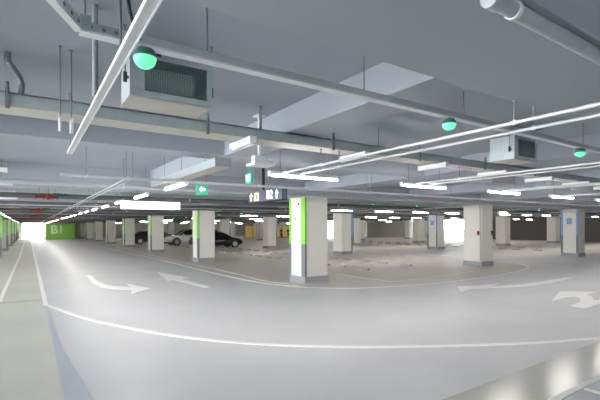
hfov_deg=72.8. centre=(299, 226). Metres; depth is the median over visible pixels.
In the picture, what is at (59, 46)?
hanging rod
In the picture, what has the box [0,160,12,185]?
light
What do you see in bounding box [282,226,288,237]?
barrier panel
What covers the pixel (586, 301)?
floor arrow
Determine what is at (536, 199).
conduit
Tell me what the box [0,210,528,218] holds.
supply pipe
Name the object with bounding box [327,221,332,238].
wall
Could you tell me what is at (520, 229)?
wall
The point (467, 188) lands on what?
ceiling beam
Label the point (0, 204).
conduit
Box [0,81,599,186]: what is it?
cable tray
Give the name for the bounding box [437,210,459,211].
ceiling beam
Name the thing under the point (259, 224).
pillar
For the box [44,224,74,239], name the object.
wall
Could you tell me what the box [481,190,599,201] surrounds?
ceiling beam
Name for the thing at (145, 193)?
light
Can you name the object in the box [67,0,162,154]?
channel
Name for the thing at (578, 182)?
light
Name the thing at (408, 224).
pillar
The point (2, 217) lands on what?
pipe
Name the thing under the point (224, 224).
pillar
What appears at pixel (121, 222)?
supply pipe
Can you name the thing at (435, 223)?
pillar
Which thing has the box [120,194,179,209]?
light
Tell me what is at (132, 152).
conduit
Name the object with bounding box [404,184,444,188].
diffuser
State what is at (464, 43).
ceiling beam
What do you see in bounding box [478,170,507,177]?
light
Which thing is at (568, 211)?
conduit
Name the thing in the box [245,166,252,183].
exit sign
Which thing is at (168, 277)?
arrow marking
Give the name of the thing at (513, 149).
box
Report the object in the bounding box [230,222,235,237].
pillar
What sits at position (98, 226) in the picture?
pillar
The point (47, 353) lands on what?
floor
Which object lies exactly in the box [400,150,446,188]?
light
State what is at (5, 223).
pillar
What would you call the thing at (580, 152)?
lamp
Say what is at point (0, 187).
ceiling beam
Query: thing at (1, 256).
pillar
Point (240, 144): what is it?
diffuser
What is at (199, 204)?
ceiling beam
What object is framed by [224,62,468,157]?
ceiling beam
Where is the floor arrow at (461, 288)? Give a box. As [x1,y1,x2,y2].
[457,277,570,291]
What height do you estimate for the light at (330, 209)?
0.680 m
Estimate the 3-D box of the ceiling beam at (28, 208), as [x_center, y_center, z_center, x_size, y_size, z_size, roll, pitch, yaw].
[0.011,-1.210,36.927,65.000,0.480,0.828,0,0,-34]
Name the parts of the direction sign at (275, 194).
symbol panel, post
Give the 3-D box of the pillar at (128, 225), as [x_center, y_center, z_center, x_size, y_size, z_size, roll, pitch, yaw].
[-16.022,0.485,38.053,0.936,2.770,0.936,0,0,-34]
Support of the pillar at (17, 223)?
on the floor at (47, 353)
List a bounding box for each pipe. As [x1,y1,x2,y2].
[0,159,599,209]
[0,192,599,214]
[0,196,590,214]
[0,201,599,216]
[0,204,543,216]
[0,208,539,218]
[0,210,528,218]
[0,211,495,218]
[2,214,459,219]
[2,216,426,220]
[2,217,402,220]
[2,218,72,219]
[15,220,288,221]
[17,222,85,222]
[18,221,288,222]
[35,218,391,220]
[49,214,420,218]
[54,216,388,219]
[73,219,382,221]
[92,4,98,96]
[102,221,183,221]
[121,222,218,222]
[480,0,599,64]
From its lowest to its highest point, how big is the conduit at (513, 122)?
0.651 m
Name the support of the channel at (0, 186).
hanging from the ceiling
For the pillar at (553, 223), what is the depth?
42.74 m
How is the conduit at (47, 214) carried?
hanging from the ceiling
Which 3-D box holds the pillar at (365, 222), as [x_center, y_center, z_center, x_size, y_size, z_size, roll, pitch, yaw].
[10.489,0.369,67.511,0.936,2.770,0.936,0,0,-34]
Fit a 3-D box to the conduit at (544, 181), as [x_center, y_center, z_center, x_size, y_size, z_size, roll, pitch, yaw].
[6.263,-1.132,6.643,0.032,0.651,6.100,0,0,-34]
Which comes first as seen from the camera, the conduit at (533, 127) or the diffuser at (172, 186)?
the conduit at (533, 127)
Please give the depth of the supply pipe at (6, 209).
21.94 m
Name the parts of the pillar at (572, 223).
number plate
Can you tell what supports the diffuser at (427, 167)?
attached to the light at (443, 164)
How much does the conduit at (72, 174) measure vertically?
0.651 m
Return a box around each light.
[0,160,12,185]
[0,167,7,172]
[0,197,17,198]
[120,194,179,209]
[134,167,148,198]
[164,179,188,190]
[229,135,256,150]
[246,114,274,167]
[268,138,338,180]
[330,209,351,210]
[340,151,368,162]
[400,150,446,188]
[418,162,448,170]
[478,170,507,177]
[487,178,520,194]
[524,176,553,182]
[548,181,573,198]
[562,181,589,184]
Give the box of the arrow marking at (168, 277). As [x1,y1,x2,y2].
[158,272,209,287]
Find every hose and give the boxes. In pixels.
[4,51,24,93]
[126,0,161,57]
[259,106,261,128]
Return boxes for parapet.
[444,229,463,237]
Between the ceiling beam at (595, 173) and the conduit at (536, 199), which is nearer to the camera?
the ceiling beam at (595, 173)
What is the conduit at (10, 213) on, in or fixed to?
hanging from the ceiling
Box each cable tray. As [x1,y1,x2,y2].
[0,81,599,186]
[0,188,599,212]
[0,206,510,216]
[151,155,230,187]
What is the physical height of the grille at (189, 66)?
0.235 m
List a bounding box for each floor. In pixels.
[0,235,599,399]
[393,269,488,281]
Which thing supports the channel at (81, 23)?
hanging from the ceiling
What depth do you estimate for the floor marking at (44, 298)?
13.19 m
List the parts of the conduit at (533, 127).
hanger rod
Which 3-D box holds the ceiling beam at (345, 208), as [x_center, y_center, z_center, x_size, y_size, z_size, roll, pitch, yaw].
[4.268,-1.309,24.918,0.900,0.320,4.280,0,0,-34]
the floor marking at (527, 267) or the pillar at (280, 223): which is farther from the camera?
the pillar at (280, 223)
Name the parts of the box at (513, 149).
frame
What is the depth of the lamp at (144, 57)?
2.21 m
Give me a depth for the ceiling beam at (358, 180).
11.10 m
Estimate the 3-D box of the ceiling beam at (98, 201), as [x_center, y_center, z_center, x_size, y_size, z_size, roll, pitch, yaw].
[-7.858,-1.256,16.831,0.470,0.320,4.280,0,0,-34]
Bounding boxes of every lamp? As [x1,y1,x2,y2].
[133,46,156,69]
[442,118,456,130]
[574,148,585,156]
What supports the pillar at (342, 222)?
on the floor at (47, 353)
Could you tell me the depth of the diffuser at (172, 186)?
7.63 m
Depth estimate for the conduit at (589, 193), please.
10.41 m
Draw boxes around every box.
[120,24,212,117]
[489,134,536,164]
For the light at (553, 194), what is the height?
0.680 m
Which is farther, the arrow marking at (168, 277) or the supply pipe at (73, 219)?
the supply pipe at (73, 219)
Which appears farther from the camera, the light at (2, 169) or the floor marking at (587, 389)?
the light at (2, 169)
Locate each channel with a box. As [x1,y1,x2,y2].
[0,186,599,211]
[46,0,599,153]
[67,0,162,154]
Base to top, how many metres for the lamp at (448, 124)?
0.113 m
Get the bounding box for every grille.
[145,61,206,100]
[518,139,534,158]
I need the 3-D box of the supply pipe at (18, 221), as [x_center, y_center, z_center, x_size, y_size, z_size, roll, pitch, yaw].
[-18.261,-1.026,61.625,54.000,0.648,0.122,0,0,-34]
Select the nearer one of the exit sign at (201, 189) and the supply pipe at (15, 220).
the exit sign at (201, 189)
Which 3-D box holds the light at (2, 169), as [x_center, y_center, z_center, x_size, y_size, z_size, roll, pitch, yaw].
[-5.264,-1.142,6.229,1.280,0.530,0.080,0,0,-34]
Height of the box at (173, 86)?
0.500 m
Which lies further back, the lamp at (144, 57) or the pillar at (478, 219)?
the pillar at (478, 219)
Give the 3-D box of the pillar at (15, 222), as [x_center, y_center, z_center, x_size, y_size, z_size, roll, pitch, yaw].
[-40.320,0.591,57.188,0.936,2.770,0.936,0,0,-34]
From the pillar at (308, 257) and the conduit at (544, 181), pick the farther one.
the pillar at (308, 257)
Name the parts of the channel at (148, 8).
hanger rod, hanger rod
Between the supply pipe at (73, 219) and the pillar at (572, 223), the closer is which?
the pillar at (572, 223)
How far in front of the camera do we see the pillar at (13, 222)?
48.83 m
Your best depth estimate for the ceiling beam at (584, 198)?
19.72 m
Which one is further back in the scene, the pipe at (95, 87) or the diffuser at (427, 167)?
the diffuser at (427, 167)
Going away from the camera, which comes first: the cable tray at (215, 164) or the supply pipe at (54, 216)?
the cable tray at (215, 164)
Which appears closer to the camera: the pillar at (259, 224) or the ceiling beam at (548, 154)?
the ceiling beam at (548, 154)
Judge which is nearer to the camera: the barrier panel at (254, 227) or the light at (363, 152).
the light at (363, 152)
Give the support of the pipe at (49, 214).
hanging from the ceiling
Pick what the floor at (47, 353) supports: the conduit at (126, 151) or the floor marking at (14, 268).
the floor marking at (14, 268)
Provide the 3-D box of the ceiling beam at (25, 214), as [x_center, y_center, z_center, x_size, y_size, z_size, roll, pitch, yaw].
[-5.426,-1.186,45.080,65.000,0.480,0.828,0,0,-34]
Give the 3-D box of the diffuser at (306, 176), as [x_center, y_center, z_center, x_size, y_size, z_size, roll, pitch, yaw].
[0.079,-0.765,6.329,1.220,0.030,0.066,0,0,-34]
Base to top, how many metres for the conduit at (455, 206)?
0.633 m
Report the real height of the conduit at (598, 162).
0.651 m
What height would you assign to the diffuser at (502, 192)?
0.030 m
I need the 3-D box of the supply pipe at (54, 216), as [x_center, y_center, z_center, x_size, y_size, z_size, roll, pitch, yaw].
[-2.144,-1.097,37.456,54.000,0.648,0.122,0,0,-34]
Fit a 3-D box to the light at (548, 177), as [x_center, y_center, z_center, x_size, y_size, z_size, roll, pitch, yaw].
[4.871,-0.976,8.299,0.080,0.090,0.538,0,0,-34]
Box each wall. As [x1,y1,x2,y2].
[18,223,288,238]
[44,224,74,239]
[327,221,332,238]
[367,215,599,241]
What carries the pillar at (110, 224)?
on the floor at (47, 353)
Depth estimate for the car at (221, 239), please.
35.83 m
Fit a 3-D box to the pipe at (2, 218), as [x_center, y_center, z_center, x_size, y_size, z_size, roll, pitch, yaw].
[-20.864,-0.947,31.283,6.000,0.783,0.112,0,0,-34]
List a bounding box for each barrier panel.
[244,226,252,238]
[253,226,255,237]
[277,226,281,236]
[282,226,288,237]
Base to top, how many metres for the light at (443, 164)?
0.090 m
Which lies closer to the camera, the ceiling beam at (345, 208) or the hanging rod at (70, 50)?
the hanging rod at (70, 50)
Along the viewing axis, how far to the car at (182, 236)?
40.76 m
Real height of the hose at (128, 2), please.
0.266 m
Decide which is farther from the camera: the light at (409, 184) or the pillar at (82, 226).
the pillar at (82, 226)
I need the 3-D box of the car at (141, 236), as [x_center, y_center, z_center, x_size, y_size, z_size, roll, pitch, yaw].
[-16.774,1.155,45.904,4.615,1.507,2.100,0,0,-34]
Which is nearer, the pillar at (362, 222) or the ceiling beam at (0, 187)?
the ceiling beam at (0, 187)
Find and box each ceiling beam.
[0,114,599,193]
[0,161,599,210]
[0,187,493,207]
[0,198,586,215]
[25,214,398,218]
[28,208,454,217]
[97,200,112,202]
[150,156,237,182]
[184,0,599,128]
[198,203,227,205]
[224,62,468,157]
[305,173,429,192]
[342,207,372,209]
[409,183,520,197]
[424,133,599,177]
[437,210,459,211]
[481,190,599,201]
[536,170,599,186]
[536,196,599,203]
[578,202,599,206]
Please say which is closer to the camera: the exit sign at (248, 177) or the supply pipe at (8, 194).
the exit sign at (248, 177)
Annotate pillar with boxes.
[0,215,2,257]
[2,220,8,250]
[8,220,12,245]
[12,221,14,242]
[15,222,16,240]
[17,223,18,238]
[79,223,85,237]
[86,222,92,239]
[94,222,102,241]
[106,220,115,243]
[122,219,134,246]
[148,216,163,252]
[167,222,174,234]
[192,210,214,261]
[219,219,230,235]
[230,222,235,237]
[256,221,262,239]
[263,217,276,247]
[279,222,286,237]
[289,197,327,282]
[333,213,352,253]
[353,218,360,244]
[360,220,364,239]
[365,222,366,237]
[405,221,412,238]
[413,219,424,242]
[427,215,444,248]
[463,205,492,265]
[495,216,510,245]
[547,217,559,242]
[561,209,584,256]
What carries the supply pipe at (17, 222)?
hanging from the ceiling
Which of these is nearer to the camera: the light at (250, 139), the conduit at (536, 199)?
the light at (250, 139)
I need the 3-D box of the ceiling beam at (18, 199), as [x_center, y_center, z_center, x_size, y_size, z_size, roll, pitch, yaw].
[5.447,-1.234,28.773,65.000,0.480,0.828,0,0,-34]
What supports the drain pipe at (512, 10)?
hanging from the ceiling beam at (464, 43)
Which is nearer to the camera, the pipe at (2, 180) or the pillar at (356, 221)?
the pipe at (2, 180)
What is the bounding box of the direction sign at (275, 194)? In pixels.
[249,168,287,202]
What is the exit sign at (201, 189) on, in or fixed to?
hanging from the ceiling
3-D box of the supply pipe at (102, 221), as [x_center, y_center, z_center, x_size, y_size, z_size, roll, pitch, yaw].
[-14.988,-1.041,56.716,54.000,0.648,0.122,0,0,-34]
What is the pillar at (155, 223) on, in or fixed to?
on the floor at (47, 353)
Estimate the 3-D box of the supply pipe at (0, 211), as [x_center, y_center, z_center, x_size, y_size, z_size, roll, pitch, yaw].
[1.323,-1.112,32.256,54.000,0.648,0.122,0,0,-34]
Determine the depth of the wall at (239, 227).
80.35 m
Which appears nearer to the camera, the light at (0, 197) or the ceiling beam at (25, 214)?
the light at (0, 197)
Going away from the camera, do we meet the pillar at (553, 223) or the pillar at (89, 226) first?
the pillar at (553, 223)
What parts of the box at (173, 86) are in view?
hanger rod, casing, frame, panel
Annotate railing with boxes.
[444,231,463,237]
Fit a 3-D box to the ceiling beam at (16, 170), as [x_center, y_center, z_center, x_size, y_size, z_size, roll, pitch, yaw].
[10.884,-1.258,20.620,65.000,0.480,0.828,0,0,-34]
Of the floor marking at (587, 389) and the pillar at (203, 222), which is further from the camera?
the pillar at (203, 222)
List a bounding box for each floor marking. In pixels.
[0,241,24,301]
[31,240,47,304]
[45,304,599,347]
[89,243,528,288]
[107,244,278,282]
[584,388,599,393]
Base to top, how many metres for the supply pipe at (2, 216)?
0.648 m
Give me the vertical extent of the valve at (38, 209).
0.749 m
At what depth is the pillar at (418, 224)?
45.56 m
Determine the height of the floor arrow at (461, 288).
0.006 m
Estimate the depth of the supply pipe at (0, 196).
13.57 m
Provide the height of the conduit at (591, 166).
0.651 m
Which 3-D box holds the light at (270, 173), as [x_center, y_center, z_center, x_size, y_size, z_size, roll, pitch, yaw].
[0.078,-1.090,6.329,1.280,0.680,0.080,0,0,-34]
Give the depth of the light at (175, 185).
7.58 m
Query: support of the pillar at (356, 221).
on the floor at (47, 353)
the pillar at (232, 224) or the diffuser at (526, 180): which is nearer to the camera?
the diffuser at (526, 180)
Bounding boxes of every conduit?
[0,204,594,217]
[10,213,426,218]
[12,214,410,220]
[29,204,592,217]
[39,151,129,222]
[40,152,136,222]
[59,147,599,206]
[60,147,599,205]
[284,100,599,173]
[301,106,599,174]
[382,206,471,210]
[416,161,599,183]
[428,165,599,184]
[451,199,536,212]
[502,181,599,190]
[507,211,587,213]
[510,184,599,191]
[563,193,599,195]
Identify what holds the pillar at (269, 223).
on the floor at (47, 353)
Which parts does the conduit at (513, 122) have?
hanger rod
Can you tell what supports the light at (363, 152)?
hanging from the cable tray at (16, 104)
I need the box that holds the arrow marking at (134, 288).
[86,275,149,293]
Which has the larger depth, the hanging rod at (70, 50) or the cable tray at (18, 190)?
the cable tray at (18, 190)
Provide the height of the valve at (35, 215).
0.799 m
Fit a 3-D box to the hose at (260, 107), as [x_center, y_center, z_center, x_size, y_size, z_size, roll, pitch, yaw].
[-0.467,-1.276,4.801,0.033,0.325,0.033,0,0,-11]
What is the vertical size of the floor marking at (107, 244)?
0.006 m
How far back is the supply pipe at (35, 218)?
41.07 m
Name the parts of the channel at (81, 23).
hanger rod, hanger rod, hanger rod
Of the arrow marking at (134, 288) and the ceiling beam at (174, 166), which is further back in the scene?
the arrow marking at (134, 288)
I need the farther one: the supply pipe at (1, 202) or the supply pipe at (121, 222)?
the supply pipe at (121, 222)
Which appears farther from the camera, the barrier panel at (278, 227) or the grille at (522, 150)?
the barrier panel at (278, 227)
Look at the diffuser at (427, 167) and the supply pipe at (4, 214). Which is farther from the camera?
the supply pipe at (4, 214)
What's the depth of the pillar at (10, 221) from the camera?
40.68 m
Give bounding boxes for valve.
[30,214,44,216]
[31,208,50,211]
[35,188,67,199]
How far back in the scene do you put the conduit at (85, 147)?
8.06 m
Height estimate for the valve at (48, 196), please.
0.719 m
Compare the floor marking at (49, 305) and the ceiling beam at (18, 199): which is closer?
the floor marking at (49, 305)
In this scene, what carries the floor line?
on the floor at (47, 353)
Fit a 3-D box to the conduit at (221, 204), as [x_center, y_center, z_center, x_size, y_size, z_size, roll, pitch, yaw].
[6.005,-1.131,24.333,53.000,0.651,0.044,0,0,-34]
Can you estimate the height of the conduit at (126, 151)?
0.652 m
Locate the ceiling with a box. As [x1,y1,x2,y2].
[0,0,599,193]
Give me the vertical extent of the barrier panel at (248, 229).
2.000 m
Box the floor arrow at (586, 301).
[552,291,599,307]
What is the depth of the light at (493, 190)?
9.30 m
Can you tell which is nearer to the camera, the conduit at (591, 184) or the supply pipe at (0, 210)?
the conduit at (591, 184)
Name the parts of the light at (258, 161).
plate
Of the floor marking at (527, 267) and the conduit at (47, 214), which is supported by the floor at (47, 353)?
the floor marking at (527, 267)
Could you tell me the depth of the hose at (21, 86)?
3.36 m
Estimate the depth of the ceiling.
3.97 m
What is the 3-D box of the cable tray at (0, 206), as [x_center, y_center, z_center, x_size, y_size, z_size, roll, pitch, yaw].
[1.739,-1.223,29.829,52.000,0.430,0.306,0,0,-34]
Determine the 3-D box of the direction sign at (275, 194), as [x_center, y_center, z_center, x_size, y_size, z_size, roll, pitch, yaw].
[-0.736,-0.995,9.007,0.151,0.864,1.500,0,0,-34]
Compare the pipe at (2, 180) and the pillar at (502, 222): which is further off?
the pillar at (502, 222)
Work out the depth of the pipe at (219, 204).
20.12 m
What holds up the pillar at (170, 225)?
on the floor at (47, 353)
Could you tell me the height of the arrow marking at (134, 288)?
0.006 m
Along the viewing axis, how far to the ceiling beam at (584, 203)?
23.17 m
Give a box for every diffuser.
[165,183,184,189]
[231,141,251,149]
[272,174,336,180]
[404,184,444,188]
[419,165,444,170]
[491,191,519,194]
[525,179,550,181]
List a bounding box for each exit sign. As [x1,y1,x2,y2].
[196,184,207,194]
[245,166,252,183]
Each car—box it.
[135,231,166,243]
[164,229,191,245]
[188,231,242,247]
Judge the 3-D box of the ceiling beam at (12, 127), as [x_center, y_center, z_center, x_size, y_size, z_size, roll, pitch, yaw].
[13.605,-1.349,16.540,65.000,0.320,0.420,0,0,-34]
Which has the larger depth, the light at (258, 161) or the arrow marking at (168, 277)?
the arrow marking at (168, 277)
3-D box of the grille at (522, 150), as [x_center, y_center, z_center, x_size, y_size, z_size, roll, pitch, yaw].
[3.213,-1.107,5.772,0.460,0.235,0.006,0,0,-34]

